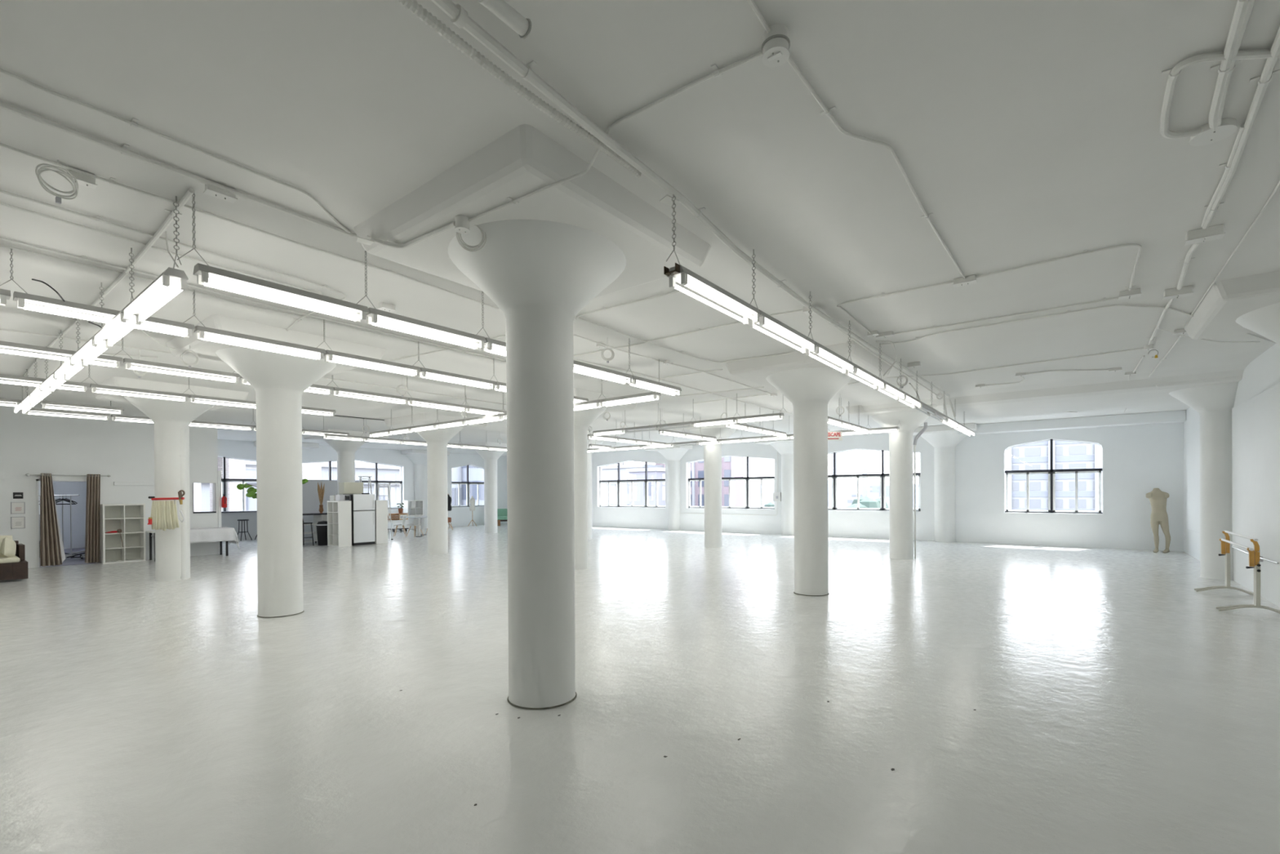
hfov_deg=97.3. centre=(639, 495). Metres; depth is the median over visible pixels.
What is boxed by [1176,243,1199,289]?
conduit
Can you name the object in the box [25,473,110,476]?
curtain rod
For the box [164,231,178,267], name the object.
loose cable
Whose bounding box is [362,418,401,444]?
tube light
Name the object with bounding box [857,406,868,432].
tube light
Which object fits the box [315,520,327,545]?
waste bin
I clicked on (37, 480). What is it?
door frame
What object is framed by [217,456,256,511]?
window
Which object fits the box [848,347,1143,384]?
conduit
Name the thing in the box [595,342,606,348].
junction box
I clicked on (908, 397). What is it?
tube light
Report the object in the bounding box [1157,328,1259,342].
conduit
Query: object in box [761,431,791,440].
tube light
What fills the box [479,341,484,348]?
socket
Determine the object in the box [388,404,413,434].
tube light
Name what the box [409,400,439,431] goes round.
tube light
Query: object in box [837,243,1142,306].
conduit
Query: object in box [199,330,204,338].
socket
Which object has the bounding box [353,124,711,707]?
column
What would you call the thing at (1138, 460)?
wall
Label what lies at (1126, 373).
junction box
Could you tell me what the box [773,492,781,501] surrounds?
switch box
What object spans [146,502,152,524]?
tin
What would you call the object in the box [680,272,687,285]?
socket
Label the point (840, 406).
cable coil
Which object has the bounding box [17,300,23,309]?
socket
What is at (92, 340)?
socket
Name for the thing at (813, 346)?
socket
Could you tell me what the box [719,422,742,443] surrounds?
tube light
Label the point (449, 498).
dress form
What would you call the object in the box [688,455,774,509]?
window
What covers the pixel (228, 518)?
wall
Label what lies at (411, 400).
tube light
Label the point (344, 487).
storage box
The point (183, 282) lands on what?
socket
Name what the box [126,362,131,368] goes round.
socket
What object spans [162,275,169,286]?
socket
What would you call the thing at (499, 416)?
tube light
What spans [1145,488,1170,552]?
mannequin
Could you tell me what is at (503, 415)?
tube light
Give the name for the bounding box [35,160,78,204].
cable coil
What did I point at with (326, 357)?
socket
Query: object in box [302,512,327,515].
island countertop
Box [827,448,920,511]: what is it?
window
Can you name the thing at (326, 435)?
tube light
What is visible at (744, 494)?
shed
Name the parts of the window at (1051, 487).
sash, frame, sash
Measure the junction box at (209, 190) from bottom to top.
0.074 m
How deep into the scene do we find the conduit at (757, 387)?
11.11 m
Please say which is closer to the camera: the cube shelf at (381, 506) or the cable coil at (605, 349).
the cable coil at (605, 349)
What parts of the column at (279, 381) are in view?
drop panel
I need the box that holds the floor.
[0,523,1279,853]
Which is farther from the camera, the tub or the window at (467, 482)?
the window at (467, 482)
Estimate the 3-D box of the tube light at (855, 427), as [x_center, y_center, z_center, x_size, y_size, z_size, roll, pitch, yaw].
[4.827,-1.783,12.728,0.128,0.597,0.782,0,0,38]
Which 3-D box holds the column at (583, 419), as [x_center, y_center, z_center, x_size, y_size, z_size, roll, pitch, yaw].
[-1.386,-0.241,12.064,1.980,3.600,1.980,0,0,38]
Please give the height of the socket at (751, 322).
0.064 m
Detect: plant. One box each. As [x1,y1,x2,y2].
[236,478,308,498]
[397,502,404,513]
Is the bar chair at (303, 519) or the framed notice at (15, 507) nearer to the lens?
the framed notice at (15, 507)
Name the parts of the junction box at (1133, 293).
plate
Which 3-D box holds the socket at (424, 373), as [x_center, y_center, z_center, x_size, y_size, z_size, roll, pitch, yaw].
[-2.814,-1.578,7.340,0.030,0.064,0.033,0,0,38]
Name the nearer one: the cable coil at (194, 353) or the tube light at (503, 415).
the cable coil at (194, 353)
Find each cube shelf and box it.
[99,503,146,564]
[327,500,351,546]
[374,500,387,543]
[403,500,423,515]
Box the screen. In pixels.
[302,480,359,542]
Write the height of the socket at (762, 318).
0.064 m
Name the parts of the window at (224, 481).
sash, frame, sash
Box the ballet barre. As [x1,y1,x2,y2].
[1194,529,1279,613]
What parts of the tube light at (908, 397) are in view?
hanging chain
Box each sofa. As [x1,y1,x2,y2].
[0,540,28,580]
[497,508,507,525]
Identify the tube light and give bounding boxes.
[0,248,195,337]
[0,288,10,306]
[0,340,123,368]
[0,373,88,391]
[0,397,21,406]
[13,368,32,413]
[21,359,41,407]
[22,385,111,420]
[29,346,53,399]
[39,382,124,414]
[40,329,67,391]
[53,311,85,379]
[70,282,110,365]
[80,364,189,401]
[93,247,141,346]
[104,401,153,422]
[113,332,240,382]
[121,195,188,323]
[177,192,368,322]
[182,376,256,408]
[183,288,325,359]
[189,420,253,430]
[232,370,333,395]
[249,408,256,431]
[302,406,335,416]
[302,426,349,435]
[316,319,421,376]
[320,415,364,440]
[326,375,408,404]
[356,250,486,350]
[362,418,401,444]
[368,411,393,437]
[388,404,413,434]
[399,434,426,445]
[406,377,466,412]
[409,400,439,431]
[414,341,496,389]
[435,395,467,428]
[447,443,461,448]
[458,435,487,449]
[462,386,506,414]
[463,392,506,424]
[476,291,506,355]
[487,444,506,450]
[489,358,506,391]
[501,413,506,419]
[573,360,632,384]
[573,378,604,410]
[573,395,588,403]
[586,427,617,441]
[586,439,596,452]
[588,430,611,449]
[592,409,627,435]
[594,435,617,451]
[600,359,661,406]
[614,431,642,450]
[615,421,635,443]
[623,403,661,433]
[626,337,681,395]
[633,422,651,444]
[641,439,674,448]
[648,424,666,446]
[657,400,696,430]
[658,410,685,436]
[663,194,760,324]
[672,439,697,446]
[681,414,702,439]
[692,393,739,426]
[697,428,720,444]
[698,417,716,441]
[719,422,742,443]
[724,400,747,430]
[735,395,786,422]
[741,417,763,442]
[743,404,762,432]
[748,248,816,353]
[758,408,775,435]
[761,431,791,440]
[771,412,786,436]
[805,291,855,373]
[827,416,841,426]
[827,417,871,435]
[836,399,851,428]
[844,320,884,389]
[847,401,861,431]
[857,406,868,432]
[867,420,900,433]
[875,343,905,399]
[897,358,920,408]
[913,370,935,415]
[928,381,947,422]
[941,391,958,427]
[953,400,967,431]
[961,411,975,435]
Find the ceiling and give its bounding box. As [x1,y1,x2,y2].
[0,0,1279,456]
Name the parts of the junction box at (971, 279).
plate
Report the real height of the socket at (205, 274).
0.064 m
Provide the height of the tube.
0.138 m
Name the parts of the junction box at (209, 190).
plate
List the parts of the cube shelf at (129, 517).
panel, panel, panel, panel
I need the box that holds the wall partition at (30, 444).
[0,405,218,568]
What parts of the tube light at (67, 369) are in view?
hanging chain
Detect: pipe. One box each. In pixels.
[912,422,927,558]
[940,392,947,416]
[947,396,955,417]
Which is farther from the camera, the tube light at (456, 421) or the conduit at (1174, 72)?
the tube light at (456, 421)
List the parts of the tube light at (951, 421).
hanging chain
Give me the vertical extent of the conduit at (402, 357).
0.028 m
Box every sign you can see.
[13,492,22,498]
[827,397,842,440]
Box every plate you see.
[356,236,374,245]
[659,194,679,205]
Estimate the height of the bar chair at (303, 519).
0.931 m
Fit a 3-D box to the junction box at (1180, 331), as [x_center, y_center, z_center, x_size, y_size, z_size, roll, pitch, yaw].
[6.776,-2.043,7.019,0.192,0.054,0.072,0,0,38]
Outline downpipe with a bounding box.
[179,427,187,579]
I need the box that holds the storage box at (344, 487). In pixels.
[338,482,363,493]
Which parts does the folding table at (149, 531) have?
leg, leg, leg, leg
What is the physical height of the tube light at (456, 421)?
0.597 m
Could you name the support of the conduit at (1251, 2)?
attached to the ceiling
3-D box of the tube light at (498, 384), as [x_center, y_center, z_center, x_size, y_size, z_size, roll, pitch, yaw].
[-1.875,-1.856,8.623,0.128,0.597,1.039,0,0,38]
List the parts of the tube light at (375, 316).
hanging chain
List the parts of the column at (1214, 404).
drop panel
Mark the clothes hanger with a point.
(66, 495)
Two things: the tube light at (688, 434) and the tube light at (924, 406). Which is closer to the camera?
the tube light at (924, 406)
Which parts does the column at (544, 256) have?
drop panel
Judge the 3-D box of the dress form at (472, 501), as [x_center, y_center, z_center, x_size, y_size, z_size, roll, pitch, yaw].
[-8.166,0.776,27.610,0.389,1.495,0.440,0,0,15]
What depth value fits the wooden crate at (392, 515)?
23.93 m
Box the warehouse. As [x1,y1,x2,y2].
[601,463,663,505]
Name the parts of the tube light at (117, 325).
hanging chain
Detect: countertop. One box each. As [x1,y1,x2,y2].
[221,510,257,512]
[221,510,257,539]
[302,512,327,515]
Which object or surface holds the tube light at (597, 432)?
hanging from the ceiling
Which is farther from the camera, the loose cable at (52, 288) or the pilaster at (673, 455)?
the pilaster at (673, 455)
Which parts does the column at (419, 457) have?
drop panel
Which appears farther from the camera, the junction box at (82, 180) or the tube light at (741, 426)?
the tube light at (741, 426)
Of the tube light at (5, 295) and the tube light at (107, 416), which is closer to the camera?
the tube light at (5, 295)
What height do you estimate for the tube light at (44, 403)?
0.597 m
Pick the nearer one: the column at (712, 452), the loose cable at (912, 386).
the loose cable at (912, 386)
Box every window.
[39,480,40,514]
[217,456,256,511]
[302,459,402,508]
[451,464,484,506]
[599,460,665,507]
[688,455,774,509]
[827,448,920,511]
[1004,439,1102,513]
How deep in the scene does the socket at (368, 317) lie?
4.64 m
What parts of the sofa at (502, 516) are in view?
seat, backrest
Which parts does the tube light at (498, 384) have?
hanging chain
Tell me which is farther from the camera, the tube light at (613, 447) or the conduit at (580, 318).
the tube light at (613, 447)
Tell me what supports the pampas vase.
on the island countertop
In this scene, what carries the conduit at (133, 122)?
attached to the ceiling
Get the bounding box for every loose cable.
[31,278,65,301]
[140,329,175,348]
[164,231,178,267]
[875,340,896,376]
[909,382,919,399]
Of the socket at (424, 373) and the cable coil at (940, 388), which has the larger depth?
the cable coil at (940, 388)
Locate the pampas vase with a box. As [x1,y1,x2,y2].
[317,482,324,513]
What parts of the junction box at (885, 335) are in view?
plate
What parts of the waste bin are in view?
swing lid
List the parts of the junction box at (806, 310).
plate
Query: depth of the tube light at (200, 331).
5.85 m
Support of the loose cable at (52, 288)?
on the tube light at (21, 298)
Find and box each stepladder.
[358,475,372,493]
[377,484,393,539]
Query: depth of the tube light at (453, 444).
16.90 m
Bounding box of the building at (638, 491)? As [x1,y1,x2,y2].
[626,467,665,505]
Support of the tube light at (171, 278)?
hanging from the ceiling
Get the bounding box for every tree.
[764,502,773,506]
[844,497,879,507]
[851,496,871,504]
[856,497,888,508]
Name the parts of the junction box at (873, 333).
plate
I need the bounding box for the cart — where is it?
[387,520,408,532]
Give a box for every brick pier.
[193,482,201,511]
[302,462,321,479]
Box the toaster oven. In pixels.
[335,494,349,501]
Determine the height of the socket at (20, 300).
0.064 m
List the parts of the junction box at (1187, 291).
plate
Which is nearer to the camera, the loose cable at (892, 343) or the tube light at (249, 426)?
the loose cable at (892, 343)
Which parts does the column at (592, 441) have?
drop panel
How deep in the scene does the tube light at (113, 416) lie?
11.18 m
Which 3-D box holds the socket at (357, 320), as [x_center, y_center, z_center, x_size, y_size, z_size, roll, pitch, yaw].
[-2.294,-1.440,4.574,0.030,0.064,0.031,0,0,38]
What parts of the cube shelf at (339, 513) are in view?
panel, panel, panel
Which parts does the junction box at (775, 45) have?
plate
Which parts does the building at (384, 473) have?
cornice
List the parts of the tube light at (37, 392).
hanging chain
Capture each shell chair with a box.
[393,514,406,536]
[406,514,423,537]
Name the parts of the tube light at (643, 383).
hanging chain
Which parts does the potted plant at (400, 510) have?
pot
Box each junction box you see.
[65,168,97,189]
[203,179,237,203]
[377,302,396,312]
[454,215,470,234]
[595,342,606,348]
[662,360,670,364]
[760,23,790,66]
[802,305,815,314]
[846,340,855,346]
[866,330,878,337]
[875,331,893,338]
[906,361,921,368]
[952,274,977,287]
[974,383,986,387]
[1014,372,1027,377]
[1108,367,1122,372]
[1118,288,1141,299]
[1124,371,1136,375]
[1142,343,1158,358]
[1162,284,1193,300]
[1172,328,1186,334]
[1184,223,1225,245]
[1189,117,1237,146]
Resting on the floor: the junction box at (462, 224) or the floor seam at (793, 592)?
the floor seam at (793, 592)
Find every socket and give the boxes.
[0,294,6,304]
[17,297,24,307]
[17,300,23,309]
[91,338,97,346]
[93,337,98,345]
[105,341,110,348]
[107,338,112,346]
[115,360,119,367]
[120,313,126,322]
[123,310,128,319]
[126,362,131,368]
[135,315,141,324]
[137,313,144,323]
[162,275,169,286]
[179,279,186,290]
[186,328,191,336]
[196,274,204,286]
[196,332,201,340]
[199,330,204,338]
[201,271,208,283]
[319,352,324,359]
[324,355,328,361]
[328,354,333,360]
[355,313,360,322]
[360,311,365,319]
[366,315,372,324]
[371,313,377,323]
[422,371,426,377]
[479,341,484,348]
[481,344,486,351]
[487,342,492,350]
[669,276,675,288]
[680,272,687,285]
[743,315,748,324]
[748,318,754,327]
[754,313,759,322]
[759,315,764,325]
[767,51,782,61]
[801,346,805,353]
[805,348,809,355]
[811,344,815,351]
[814,346,819,354]
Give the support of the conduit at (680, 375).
attached to the ceiling
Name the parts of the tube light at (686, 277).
end bracket, hanging chain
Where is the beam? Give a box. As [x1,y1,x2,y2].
[857,362,1249,423]
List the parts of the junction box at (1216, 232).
plate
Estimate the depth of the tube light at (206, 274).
4.03 m
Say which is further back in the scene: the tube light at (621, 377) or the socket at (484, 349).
the tube light at (621, 377)
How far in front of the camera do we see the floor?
4.19 m
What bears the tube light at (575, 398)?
hanging from the ceiling
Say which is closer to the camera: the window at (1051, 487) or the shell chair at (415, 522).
the window at (1051, 487)
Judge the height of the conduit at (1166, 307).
0.041 m
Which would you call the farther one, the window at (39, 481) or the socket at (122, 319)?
the window at (39, 481)
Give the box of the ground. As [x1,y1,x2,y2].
[757,505,918,508]
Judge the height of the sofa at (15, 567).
0.680 m
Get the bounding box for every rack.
[53,494,79,556]
[148,489,185,530]
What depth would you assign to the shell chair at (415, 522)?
21.31 m
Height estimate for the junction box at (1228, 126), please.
0.044 m
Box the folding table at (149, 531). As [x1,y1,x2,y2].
[145,530,228,561]
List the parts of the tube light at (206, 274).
hanging chain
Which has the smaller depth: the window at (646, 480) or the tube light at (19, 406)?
the tube light at (19, 406)
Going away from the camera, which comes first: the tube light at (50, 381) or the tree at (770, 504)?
the tube light at (50, 381)
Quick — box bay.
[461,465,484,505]
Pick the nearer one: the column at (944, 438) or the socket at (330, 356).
the socket at (330, 356)
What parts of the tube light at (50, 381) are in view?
hanging chain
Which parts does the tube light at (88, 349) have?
hanging chain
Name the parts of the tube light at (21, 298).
hanging chain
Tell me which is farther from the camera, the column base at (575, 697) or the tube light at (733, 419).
the tube light at (733, 419)
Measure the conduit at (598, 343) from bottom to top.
0.028 m
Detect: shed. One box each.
[743,493,745,506]
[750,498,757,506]
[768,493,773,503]
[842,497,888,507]
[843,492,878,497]
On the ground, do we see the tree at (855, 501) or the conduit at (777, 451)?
the tree at (855, 501)
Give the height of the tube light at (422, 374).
0.597 m
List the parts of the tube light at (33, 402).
hanging chain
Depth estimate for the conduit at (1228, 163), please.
3.48 m
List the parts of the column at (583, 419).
drop panel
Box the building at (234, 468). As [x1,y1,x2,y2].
[209,457,245,511]
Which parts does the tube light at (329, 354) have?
hanging chain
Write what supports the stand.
on the floor
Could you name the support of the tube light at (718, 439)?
hanging from the ceiling
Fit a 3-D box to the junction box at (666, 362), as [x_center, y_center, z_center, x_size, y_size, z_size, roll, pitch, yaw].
[0.404,-2.011,8.536,0.072,0.054,0.092,0,0,38]
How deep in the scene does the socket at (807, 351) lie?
5.48 m
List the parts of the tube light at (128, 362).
hanging chain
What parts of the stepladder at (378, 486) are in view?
rail, rail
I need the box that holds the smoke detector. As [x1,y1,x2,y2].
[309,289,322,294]
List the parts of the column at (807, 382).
drop panel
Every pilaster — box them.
[253,440,319,449]
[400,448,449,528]
[643,444,693,530]
[755,436,794,535]
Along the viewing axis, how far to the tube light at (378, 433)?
13.45 m
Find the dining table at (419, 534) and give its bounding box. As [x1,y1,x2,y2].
[399,515,427,537]
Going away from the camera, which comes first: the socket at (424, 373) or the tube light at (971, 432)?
the socket at (424, 373)
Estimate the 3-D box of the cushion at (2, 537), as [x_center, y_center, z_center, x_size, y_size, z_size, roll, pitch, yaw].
[-12.418,0.991,10.744,0.214,0.425,0.620,0,0,38]
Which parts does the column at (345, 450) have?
drop panel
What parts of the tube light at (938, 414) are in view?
hanging chain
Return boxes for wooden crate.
[387,513,398,519]
[396,513,408,519]
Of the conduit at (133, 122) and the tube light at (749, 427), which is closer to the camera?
the conduit at (133, 122)
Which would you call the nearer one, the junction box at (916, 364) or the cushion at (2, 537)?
the junction box at (916, 364)
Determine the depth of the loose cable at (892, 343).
7.40 m
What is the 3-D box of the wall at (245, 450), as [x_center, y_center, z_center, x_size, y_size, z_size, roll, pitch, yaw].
[-14.923,-0.195,20.492,0.320,3.600,26.030,0,0,38]
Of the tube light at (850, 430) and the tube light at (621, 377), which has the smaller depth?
the tube light at (621, 377)
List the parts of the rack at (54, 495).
rail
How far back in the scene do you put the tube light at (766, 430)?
13.49 m
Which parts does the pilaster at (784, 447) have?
drop panel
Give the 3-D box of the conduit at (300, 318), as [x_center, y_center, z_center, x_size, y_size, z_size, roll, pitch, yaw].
[-4.093,-1.988,6.610,1.567,0.028,0.095,0,0,44]
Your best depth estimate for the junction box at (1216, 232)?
4.31 m
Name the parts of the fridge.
kick plate, door, freezer door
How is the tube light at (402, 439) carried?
hanging from the ceiling
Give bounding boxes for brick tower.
[690,456,743,506]
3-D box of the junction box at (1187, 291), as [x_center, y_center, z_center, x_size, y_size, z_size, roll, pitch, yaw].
[5.353,-2.013,5.604,0.212,0.084,0.112,0,0,38]
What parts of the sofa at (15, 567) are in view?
panel, mattress, panel, armrest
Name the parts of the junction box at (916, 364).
plate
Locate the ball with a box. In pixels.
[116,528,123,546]
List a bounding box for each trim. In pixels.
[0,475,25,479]
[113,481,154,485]
[192,482,216,511]
[192,511,216,513]
[217,471,221,554]
[958,409,1186,435]
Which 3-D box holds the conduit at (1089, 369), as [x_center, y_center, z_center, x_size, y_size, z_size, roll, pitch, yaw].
[7.130,-2.065,9.353,1.250,0.022,0.201,0,0,16]
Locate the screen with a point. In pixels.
(310, 499)
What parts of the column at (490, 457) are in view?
drop panel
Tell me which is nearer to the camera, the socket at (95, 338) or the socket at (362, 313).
the socket at (362, 313)
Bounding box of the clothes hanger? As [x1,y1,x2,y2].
[55,495,77,504]
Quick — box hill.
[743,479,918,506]
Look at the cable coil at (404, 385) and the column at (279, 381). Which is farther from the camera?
the cable coil at (404, 385)
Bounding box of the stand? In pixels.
[65,550,84,558]
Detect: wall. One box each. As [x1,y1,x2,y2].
[52,439,507,549]
[591,422,1183,551]
[1183,343,1279,607]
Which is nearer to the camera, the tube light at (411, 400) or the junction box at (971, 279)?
the junction box at (971, 279)
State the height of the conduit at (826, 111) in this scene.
0.028 m
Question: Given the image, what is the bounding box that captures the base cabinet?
[39,514,39,541]
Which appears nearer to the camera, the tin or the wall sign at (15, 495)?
the tin
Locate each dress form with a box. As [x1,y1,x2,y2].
[447,493,452,528]
[467,495,476,526]
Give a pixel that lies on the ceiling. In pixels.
(1028, 131)
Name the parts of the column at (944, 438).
drop panel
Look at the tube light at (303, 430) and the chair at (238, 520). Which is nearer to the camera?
the tube light at (303, 430)
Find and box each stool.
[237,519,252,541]
[448,517,453,529]
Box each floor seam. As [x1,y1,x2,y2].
[257,610,304,617]
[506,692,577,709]
[793,591,829,595]
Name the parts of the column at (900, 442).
drop panel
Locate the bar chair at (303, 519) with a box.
[302,519,313,546]
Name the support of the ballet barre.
on the floor
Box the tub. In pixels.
[329,495,335,500]
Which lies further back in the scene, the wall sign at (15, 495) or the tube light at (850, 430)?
the tube light at (850, 430)
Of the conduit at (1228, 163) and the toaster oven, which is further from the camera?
the toaster oven
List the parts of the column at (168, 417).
drop panel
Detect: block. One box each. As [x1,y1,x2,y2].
[750,489,753,498]
[831,440,1102,512]
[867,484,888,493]
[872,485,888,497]
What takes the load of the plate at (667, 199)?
attached to the conduit at (459, 16)
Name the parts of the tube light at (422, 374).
hanging chain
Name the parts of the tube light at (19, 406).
hanging chain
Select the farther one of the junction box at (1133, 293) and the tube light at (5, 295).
the junction box at (1133, 293)
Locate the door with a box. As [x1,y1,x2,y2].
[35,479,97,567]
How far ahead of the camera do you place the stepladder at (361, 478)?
19.62 m
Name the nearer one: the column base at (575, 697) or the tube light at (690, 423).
the column base at (575, 697)
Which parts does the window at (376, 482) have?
sash, sash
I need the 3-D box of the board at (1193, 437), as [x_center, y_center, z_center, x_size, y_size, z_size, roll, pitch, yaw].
[12.568,-0.318,12.697,0.050,2.300,2.680,0,0,38]
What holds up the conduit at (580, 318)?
attached to the ceiling
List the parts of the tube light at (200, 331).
hanging chain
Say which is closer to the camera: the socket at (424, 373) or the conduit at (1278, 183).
the conduit at (1278, 183)
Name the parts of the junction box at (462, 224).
plate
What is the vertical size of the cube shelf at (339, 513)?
1.409 m
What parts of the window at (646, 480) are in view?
sash, frame, sash, sash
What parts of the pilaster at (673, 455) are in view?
drop panel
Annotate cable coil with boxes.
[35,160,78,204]
[133,347,146,377]
[179,345,199,368]
[396,375,407,396]
[456,224,486,251]
[601,337,614,363]
[603,407,610,420]
[835,405,844,416]
[896,372,907,388]
[936,387,942,399]
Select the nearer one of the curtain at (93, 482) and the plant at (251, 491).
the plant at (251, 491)
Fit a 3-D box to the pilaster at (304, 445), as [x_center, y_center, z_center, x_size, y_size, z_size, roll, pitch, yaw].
[-13.404,-0.208,21.411,0.950,3.600,1.900,0,0,38]
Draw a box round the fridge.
[342,493,375,545]
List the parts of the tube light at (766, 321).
hanging chain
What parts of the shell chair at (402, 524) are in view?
shell seat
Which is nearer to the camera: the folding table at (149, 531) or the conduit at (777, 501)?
the folding table at (149, 531)
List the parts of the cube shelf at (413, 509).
panel, panel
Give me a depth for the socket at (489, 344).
5.48 m
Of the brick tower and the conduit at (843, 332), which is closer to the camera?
the conduit at (843, 332)
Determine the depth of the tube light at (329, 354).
6.78 m
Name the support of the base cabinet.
on the floor
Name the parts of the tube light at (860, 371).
hanging chain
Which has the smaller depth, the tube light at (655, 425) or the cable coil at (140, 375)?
the cable coil at (140, 375)
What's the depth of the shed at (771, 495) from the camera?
257.46 m
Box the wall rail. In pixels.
[1231,546,1279,564]
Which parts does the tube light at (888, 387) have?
hanging chain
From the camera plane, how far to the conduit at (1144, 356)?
8.80 m
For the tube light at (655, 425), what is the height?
0.597 m
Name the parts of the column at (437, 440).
drop panel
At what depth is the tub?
17.57 m
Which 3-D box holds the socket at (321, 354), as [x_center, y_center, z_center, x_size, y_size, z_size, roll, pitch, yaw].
[-3.589,-1.570,6.344,0.030,0.064,0.033,0,0,38]
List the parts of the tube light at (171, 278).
hanging chain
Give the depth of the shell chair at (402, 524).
21.43 m
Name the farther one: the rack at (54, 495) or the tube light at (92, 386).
the rack at (54, 495)
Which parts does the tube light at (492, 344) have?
hanging chain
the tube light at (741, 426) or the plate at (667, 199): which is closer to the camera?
the plate at (667, 199)
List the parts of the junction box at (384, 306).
plate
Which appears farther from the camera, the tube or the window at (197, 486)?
the window at (197, 486)
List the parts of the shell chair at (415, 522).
shell seat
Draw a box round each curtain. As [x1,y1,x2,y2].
[40,473,65,566]
[84,474,100,563]
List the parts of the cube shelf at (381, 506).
panel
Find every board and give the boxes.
[1186,428,1199,533]
[1231,382,1279,563]
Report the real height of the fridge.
1.615 m
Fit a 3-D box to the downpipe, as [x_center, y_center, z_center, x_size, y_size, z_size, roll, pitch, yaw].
[-8.881,-0.061,10.782,0.408,3.340,0.200,0,0,13]
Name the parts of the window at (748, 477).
sash, sash, sash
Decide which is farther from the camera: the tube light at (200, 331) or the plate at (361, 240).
the tube light at (200, 331)
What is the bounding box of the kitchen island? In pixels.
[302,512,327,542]
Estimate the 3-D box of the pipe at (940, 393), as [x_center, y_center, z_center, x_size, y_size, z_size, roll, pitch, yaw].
[6.136,-1.834,11.378,0.034,0.428,0.562,0,0,39]
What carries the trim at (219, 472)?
attached to the wall partition at (30, 444)
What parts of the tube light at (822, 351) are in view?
hanging chain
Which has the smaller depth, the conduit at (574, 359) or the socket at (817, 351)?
the socket at (817, 351)
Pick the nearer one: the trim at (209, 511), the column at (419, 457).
the trim at (209, 511)
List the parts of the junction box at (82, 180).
plate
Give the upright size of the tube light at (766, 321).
0.597 m
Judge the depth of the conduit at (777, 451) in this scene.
21.29 m
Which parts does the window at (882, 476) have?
sash, sash, frame, sash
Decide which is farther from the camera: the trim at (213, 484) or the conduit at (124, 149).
the trim at (213, 484)
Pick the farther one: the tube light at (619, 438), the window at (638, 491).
the window at (638, 491)
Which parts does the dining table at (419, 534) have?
glass, pedestal leg, pedestal leg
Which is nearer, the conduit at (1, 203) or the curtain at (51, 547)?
the conduit at (1, 203)
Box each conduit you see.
[0,68,351,232]
[0,101,455,248]
[0,142,498,309]
[0,189,346,300]
[0,201,330,297]
[0,236,506,360]
[0,244,506,362]
[0,328,171,353]
[22,187,195,376]
[286,311,315,331]
[324,377,506,404]
[334,415,384,420]
[388,334,506,361]
[398,0,641,177]
[431,0,949,396]
[468,50,762,222]
[573,309,803,356]
[573,333,772,394]
[573,359,791,413]
[575,288,688,319]
[575,315,791,362]
[657,368,722,379]
[675,386,764,396]
[680,501,777,515]
[693,393,767,404]
[746,0,770,33]
[777,451,777,492]
[786,56,965,279]
[820,316,940,397]
[836,304,871,333]
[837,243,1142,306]
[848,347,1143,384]
[880,304,1276,345]
[893,297,1118,334]
[985,376,1024,386]
[1026,368,1111,374]
[1133,355,1145,372]
[1146,297,1174,345]
[1148,329,1185,377]
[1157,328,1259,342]
[1160,48,1279,138]
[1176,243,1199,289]
[1185,180,1279,327]
[1201,123,1244,226]
[1202,26,1279,229]
[1208,0,1248,131]
[1214,0,1254,126]
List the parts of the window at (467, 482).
sash, sash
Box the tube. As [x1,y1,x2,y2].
[478,0,531,39]
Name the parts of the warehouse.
cornice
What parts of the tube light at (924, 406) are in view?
hanging chain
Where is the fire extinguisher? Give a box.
[221,493,227,507]
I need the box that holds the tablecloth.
[148,527,239,548]
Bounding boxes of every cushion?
[0,535,13,556]
[1,537,16,557]
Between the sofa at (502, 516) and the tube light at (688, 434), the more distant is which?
the sofa at (502, 516)
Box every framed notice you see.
[10,502,25,514]
[10,516,25,528]
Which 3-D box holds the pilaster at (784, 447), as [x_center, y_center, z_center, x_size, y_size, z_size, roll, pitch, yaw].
[5.295,-0.317,20.653,1.900,3.600,0.950,0,0,38]
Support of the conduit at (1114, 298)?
attached to the ceiling
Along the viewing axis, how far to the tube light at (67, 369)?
6.34 m
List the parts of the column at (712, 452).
drop panel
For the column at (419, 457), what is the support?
on the floor
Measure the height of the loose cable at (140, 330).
0.242 m
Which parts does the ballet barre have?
post, post, rail, rail, post, post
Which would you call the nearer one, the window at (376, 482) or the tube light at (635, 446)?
the tube light at (635, 446)
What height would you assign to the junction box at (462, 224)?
0.084 m
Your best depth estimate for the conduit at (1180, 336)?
8.17 m
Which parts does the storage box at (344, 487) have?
box lid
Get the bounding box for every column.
[90,376,248,581]
[165,314,386,617]
[302,428,389,494]
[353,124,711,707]
[384,413,488,554]
[456,441,506,533]
[573,387,637,569]
[586,432,622,538]
[667,420,757,547]
[724,342,892,595]
[845,404,936,559]
[912,422,977,542]
[1155,375,1242,580]
[1183,271,1279,344]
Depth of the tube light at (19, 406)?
9.12 m

